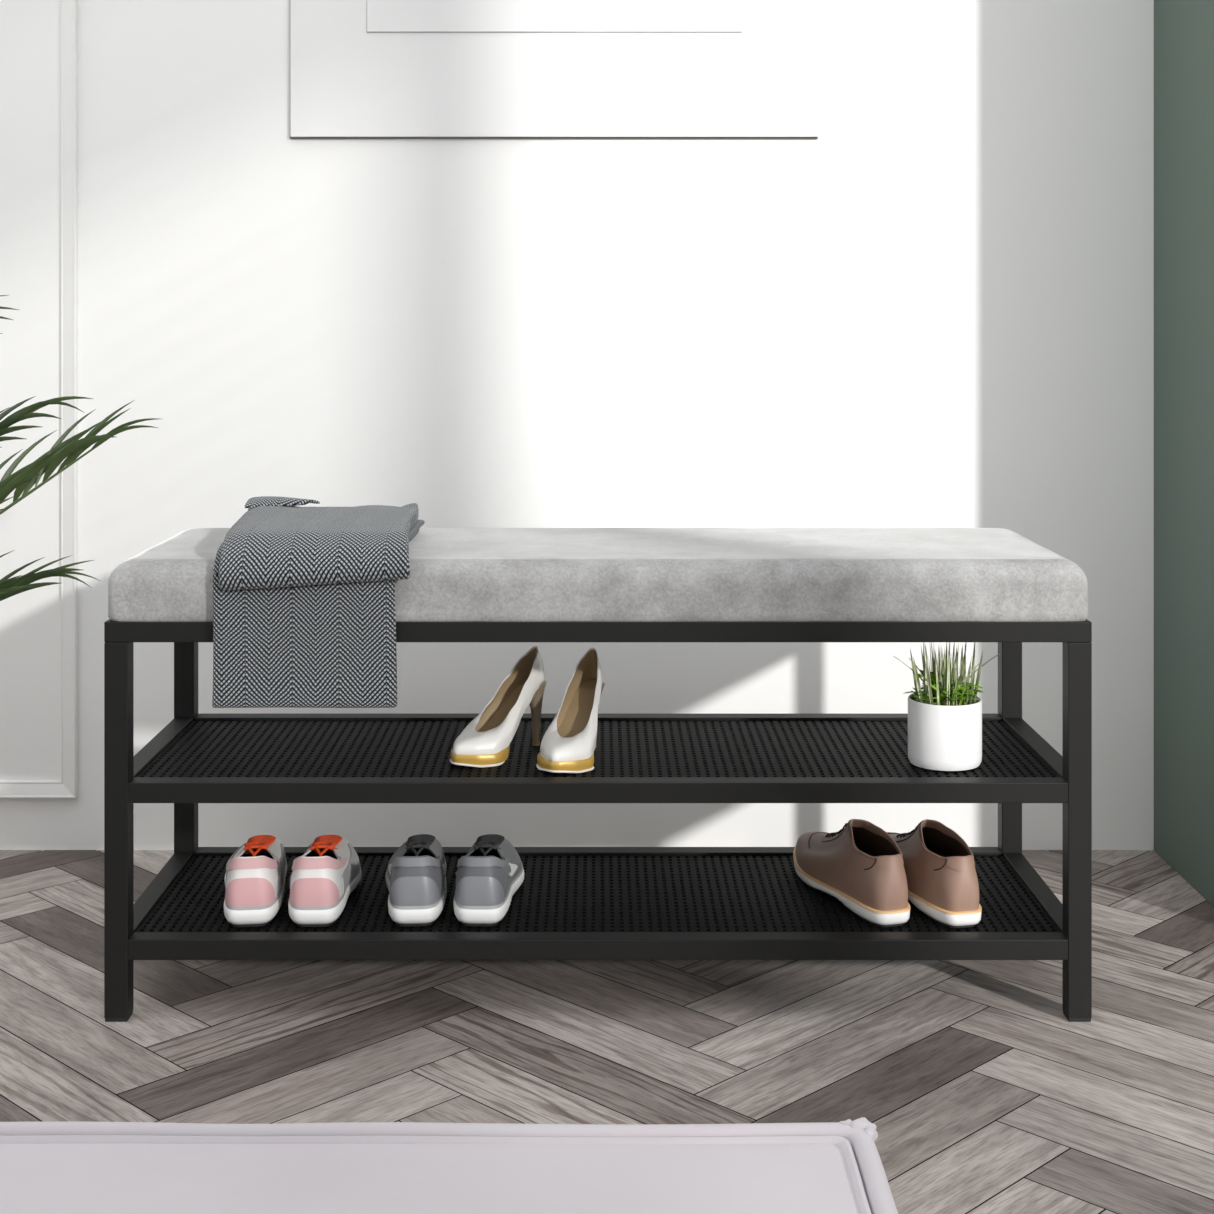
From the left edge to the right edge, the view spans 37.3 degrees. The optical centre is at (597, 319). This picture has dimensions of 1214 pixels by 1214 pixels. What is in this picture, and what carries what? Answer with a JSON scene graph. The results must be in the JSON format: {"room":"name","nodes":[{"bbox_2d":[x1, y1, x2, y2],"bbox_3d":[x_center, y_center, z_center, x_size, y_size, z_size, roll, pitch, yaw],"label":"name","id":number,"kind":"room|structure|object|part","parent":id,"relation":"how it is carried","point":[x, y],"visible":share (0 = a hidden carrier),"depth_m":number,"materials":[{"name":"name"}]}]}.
{"room":"home entryway","nodes":[
{"label":"home entryway","id":0,"kind":"room"},
{"bbox_2d":[0,0,1153,850],"bbox_3d":[0.000,-0.843,2.700,5.200,3.350,0.100,0,0,0],"label":"wall","id":1,"kind":"structure","parent":0,"point":[933,308],"depth_m":2.65,"materials":[{"name":"white paint"}]},
{"bbox_2d":[0,0,77,797],"bbox_3d":[-1.258,-0.432,2.644,0.983,2.271,0.012,0,0,0],"label":"trim","id":2,"kind":"structure","parent":1,"relation":"attached to","point":[67,787],"depth_m":2.64,"materials":[{"name":"white paint"}]},
{"bbox_2d":[290,0,818,138],"bbox_3d":[-0.065,-0.718,2.644,0.779,0.901,0.012,0,0,0],"label":"print","id":3,"kind":"object","parent":1,"relation":"attached to","point":[360,69],"visible":1,"depth_m":2.64,"materials":[{"name":"white paper"}]},
{"bbox_2d":[0,850,1213,1213],"bbox_3d":[0.000,0.807,-0.275,5.200,0.050,5.850,0,0,0],"label":"floor","id":4,"kind":"structure","parent":0,"point":[976,1085],"depth_m":1.94,"materials":[{"name":"grey wood"}]},
{"bbox_2d":[0,295,157,600],"bbox_3d":[-1.053,0.267,2.155,1.030,1.029,0.566,0,0,0],"label":"potted palm","id":5,"kind":"object","parent":4,"relation":"on","point":[23,480],"visible":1,"depth_m":2.21,"materials":[{"name":"green plant"}]},
{"bbox_3d":[-0.867,0.327,2.225,0.572,0.396,0.015,0,0,2],"label":"frond stem","id":6,"kind":"part","parent":5,"relation":"part of","materials":[{"name":"green plant"}]},
{"bbox_2d":[0,1117,897,1213],"bbox_3d":[-0.377,0.605,0.671,1.053,0.355,0.591,0,0,0],"label":"rug","id":7,"kind":"object","parent":4,"relation":"on","point":[46,1167],"visible":1,"depth_m":0.91,"materials":[{"name":"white fabric"}]},
{"bbox_2d":[104,528,1091,1021],"bbox_3d":[0.000,0.525,2.177,1.100,0.513,0.354,0,0,0],"label":"bench","id":8,"kind":"object","parent":4,"relation":"on","point":[1000,585],"visible":0.86,"depth_m":2.02,"materials":[{"name":"black metal"}]},
{"bbox_3d":[-0.537,0.569,2.013,0.026,0.419,0.026,0,0,0],"label":"leg","id":9,"kind":"part","parent":8,"relation":"part of","materials":[{"name":"black metal"}]},
{"bbox_3d":[-0.537,0.569,2.341,0.026,0.419,0.026,0,0,0],"label":"leg","id":10,"kind":"part","parent":8,"relation":"part of","materials":[{"name":"black metal"}]},
{"bbox_2d":[224,835,286,926],"bbox_3d":[-0.414,0.654,2.162,0.077,0.080,0.240,0,0,-6],"label":"sneaker","id":11,"kind":"object","parent":8,"relation":"on","point":[255,875],"visible":1,"depth_m":2.05,"materials":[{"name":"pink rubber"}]},
{"bbox_3d":[-0.442,0.660,2.168,0.018,0.024,0.167,0,0,-6],"label":"panel","id":12,"kind":"part","parent":11,"relation":"part of","materials":[{"name":"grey fabric"}]},
{"bbox_2d":[225,878,275,906],"bbox_3d":[-0.399,0.652,2.056,0.057,0.033,0.023,0,0,-7],"label":"shoe toe","id":13,"kind":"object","parent":11,"relation":"on","point":[240,892],"depth_m":2.05,"materials":[{"name":"pink"}]},
{"bbox_3d":[-0.383,0.660,2.175,0.007,0.024,0.167,0,0,-9],"label":"panel","id":14,"kind":"part","parent":11,"relation":"part of","materials":[{"name":"grey rubber"}]},
{"bbox_2d":[212,496,424,707],"bbox_3d":[-0.322,0.326,2.125,0.232,0.208,0.326,0,0,0],"label":"throw blanket","id":15,"kind":"object","parent":8,"relation":"on","point":[304,616],"visible":1,"depth_m":1.99,"materials":[{"name":"grey fabric"}]},
{"bbox_2d":[288,835,361,926],"bbox_3d":[-0.327,0.654,2.163,0.077,0.080,0.240,0,0,-2],"label":"sneaker","id":16,"kind":"object","parent":8,"relation":"on","point":[322,879],"visible":1,"depth_m":2.05,"materials":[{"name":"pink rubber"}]},
{"bbox_2d":[290,878,339,906],"bbox_3d":[-0.326,0.652,2.056,0.057,0.033,0.023,0,0,-2],"label":"shoe toe","id":17,"kind":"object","parent":16,"relation":"on","point":[304,892],"depth_m":2.05,"materials":[{"name":"pink"}]},
{"bbox_3d":[-0.300,0.660,2.174,0.018,0.024,0.167,0,0,-2],"label":"panel","id":18,"kind":"part","parent":16,"relation":"part of","materials":[{"name":"grey rubber"}]},
{"bbox_2d":[385,834,446,925],"bbox_3d":[-0.220,0.654,2.165,0.076,0.080,0.240,0,0,-4],"label":"sneaker","id":19,"kind":"object","parent":8,"relation":"on","point":[415,877],"visible":1,"depth_m":2.05,"materials":[{"name":"grey fabric"}]},
{"bbox_2d":[390,876,439,905],"bbox_3d":[-0.210,0.652,2.058,0.057,0.034,0.023,0,0,-4],"label":"shoe toe","id":20,"kind":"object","parent":19,"relation":"on","point":[411,890],"depth_m":2.05,"materials":[{"name":"grey"}]},
{"bbox_2d":[453,834,523,925],"bbox_3d":[-0.130,0.654,2.165,0.077,0.080,0.240,0,0,2],"label":"sneaker","id":21,"kind":"object","parent":8,"relation":"on","point":[488,877],"visible":1,"depth_m":2.05,"materials":[{"name":"grey fabric"}]},
{"bbox_2d":[455,876,504,905],"bbox_3d":[-0.136,0.652,2.058,0.057,0.034,0.023,0,0,2],"label":"shoe toe","id":22,"kind":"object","parent":21,"relation":"on","point":[471,890],"depth_m":2.05,"materials":[{"name":"grey"}]},
{"bbox_2d":[449,646,546,767],"bbox_3d":[-0.117,0.458,2.141,0.070,0.121,0.154,0,0,40],"label":"shoe","id":23,"kind":"object","parent":8,"relation":"on","point":[485,741],"visible":1,"depth_m":2.15,"materials":[{"name":"white leather"}]},
{"bbox_2d":[536,648,604,772],"bbox_3d":[-0.026,0.458,2.118,0.070,0.121,0.154,0,0,18],"label":"shoe","id":24,"kind":"object","parent":8,"relation":"on","point":[568,745],"visible":1,"depth_m":2.12,"materials":[{"name":"white leather"}]},
{"bbox_2d":[128,847,1067,959],"bbox_3d":[0.000,0.702,2.177,1.098,0.023,0.354,0,0,0],"label":"shelf","id":25,"kind":"object","parent":8,"relation":"attached to","point":[570,903],"depth_m":2.08,"materials":[{"name":"black metal"}]},
{"bbox_3d":[0.000,0.696,2.177,1.048,0.003,0.302,0,0,0],"label":"panel","id":26,"kind":"part","parent":8,"relation":"part of","materials":[{"name":"black metal"}]},
{"bbox_2d":[128,714,1067,802],"bbox_3d":[0.000,0.527,2.177,1.098,0.023,0.354,0,0,0],"label":"shelf","id":27,"kind":"object","parent":8,"relation":"attached to","point":[195,758],"depth_m":2.10,"materials":[{"name":"black metal"}]},
{"bbox_3d":[0.000,0.521,2.177,1.048,0.003,0.302,0,0,0],"label":"panel","id":28,"kind":"part","parent":8,"relation":"part of","materials":[{"name":"black metal"}]},
{"bbox_3d":[0.000,0.348,2.177,1.100,0.023,0.354,0,0,0],"label":"seat frame","id":29,"kind":"part","parent":8,"relation":"part of","materials":[{"name":"black metal"}]},
{"bbox_2d":[108,528,1087,621],"bbox_3d":[0.000,0.303,2.177,1.098,0.068,0.352,0,0,0],"label":"seat cushion","id":30,"kind":"object","parent":8,"relation":"on","point":[457,574],"depth_m":2.00,"materials":[{"name":"grey fabric"}]},
{"bbox_2d":[793,819,909,926],"bbox_3d":[0.298,0.646,2.176,0.076,0.095,0.271,0,0,-17],"label":"leather shoe","id":31,"kind":"object","parent":8,"relation":"on","point":[861,866],"visible":1,"depth_m":2.11,"materials":[{"name":"brown leather"}]},
{"bbox_3d":[0.337,0.621,2.058,0.034,0.016,0.014,0,0,-17],"label":"heel panel","id":32,"kind":"part","parent":31,"relation":"part of","materials":[{"name":"beige leather"}]},
{"bbox_2d":[887,819,981,927],"bbox_3d":[0.393,0.646,2.176,0.076,0.095,0.271,0,0,-13],"label":"leather shoe","id":33,"kind":"object","parent":8,"relation":"on","point":[941,875],"visible":0.85,"depth_m":2.08,"materials":[{"name":"brown leather"}]},
{"bbox_3d":[0.417,0.621,2.054,0.034,0.016,0.014,0,0,-13],"label":"heel panel","id":34,"kind":"part","parent":33,"relation":"part of","materials":[{"name":"beige leather"}]},
{"bbox_2d":[894,642,1000,770],"bbox_3d":[0.406,0.444,2.104,0.094,0.149,0.102,0,0,44],"label":"potted plant","id":35,"kind":"object","parent":8,"relation":"on","point":[945,717],"visible":1,"depth_m":2.07,"materials":[{"name":"green plant"}]},
{"bbox_3d":[0.406,0.481,2.100,0.085,0.076,0.085,0,0,0],"label":"pot","id":36,"kind":"part","parent":35,"relation":"part of","materials":[{"name":"white ceramic"}]},
{"bbox_3d":[0.537,0.569,2.341,0.026,0.419,0.026,0,0,0],"label":"leg","id":37,"kind":"part","parent":8,"relation":"part of","materials":[{"name":"black metal"}]},
{"bbox_3d":[0.537,0.569,2.013,0.026,0.419,0.026,0,0,0],"label":"leg","id":38,"kind":"part","parent":8,"relation":"part of","materials":[{"name":"black metal"}]},
{"bbox_2d":[1154,0,1213,906],"bbox_3d":[1.710,-0.868,2.471,1.780,3.300,0.358,0,0,0],"label":"wall","id":39,"kind":"structure","parent":0,"point":[1183,29],"depth_m":2.52,"materials":[{"name":"green paint"}]}
]}

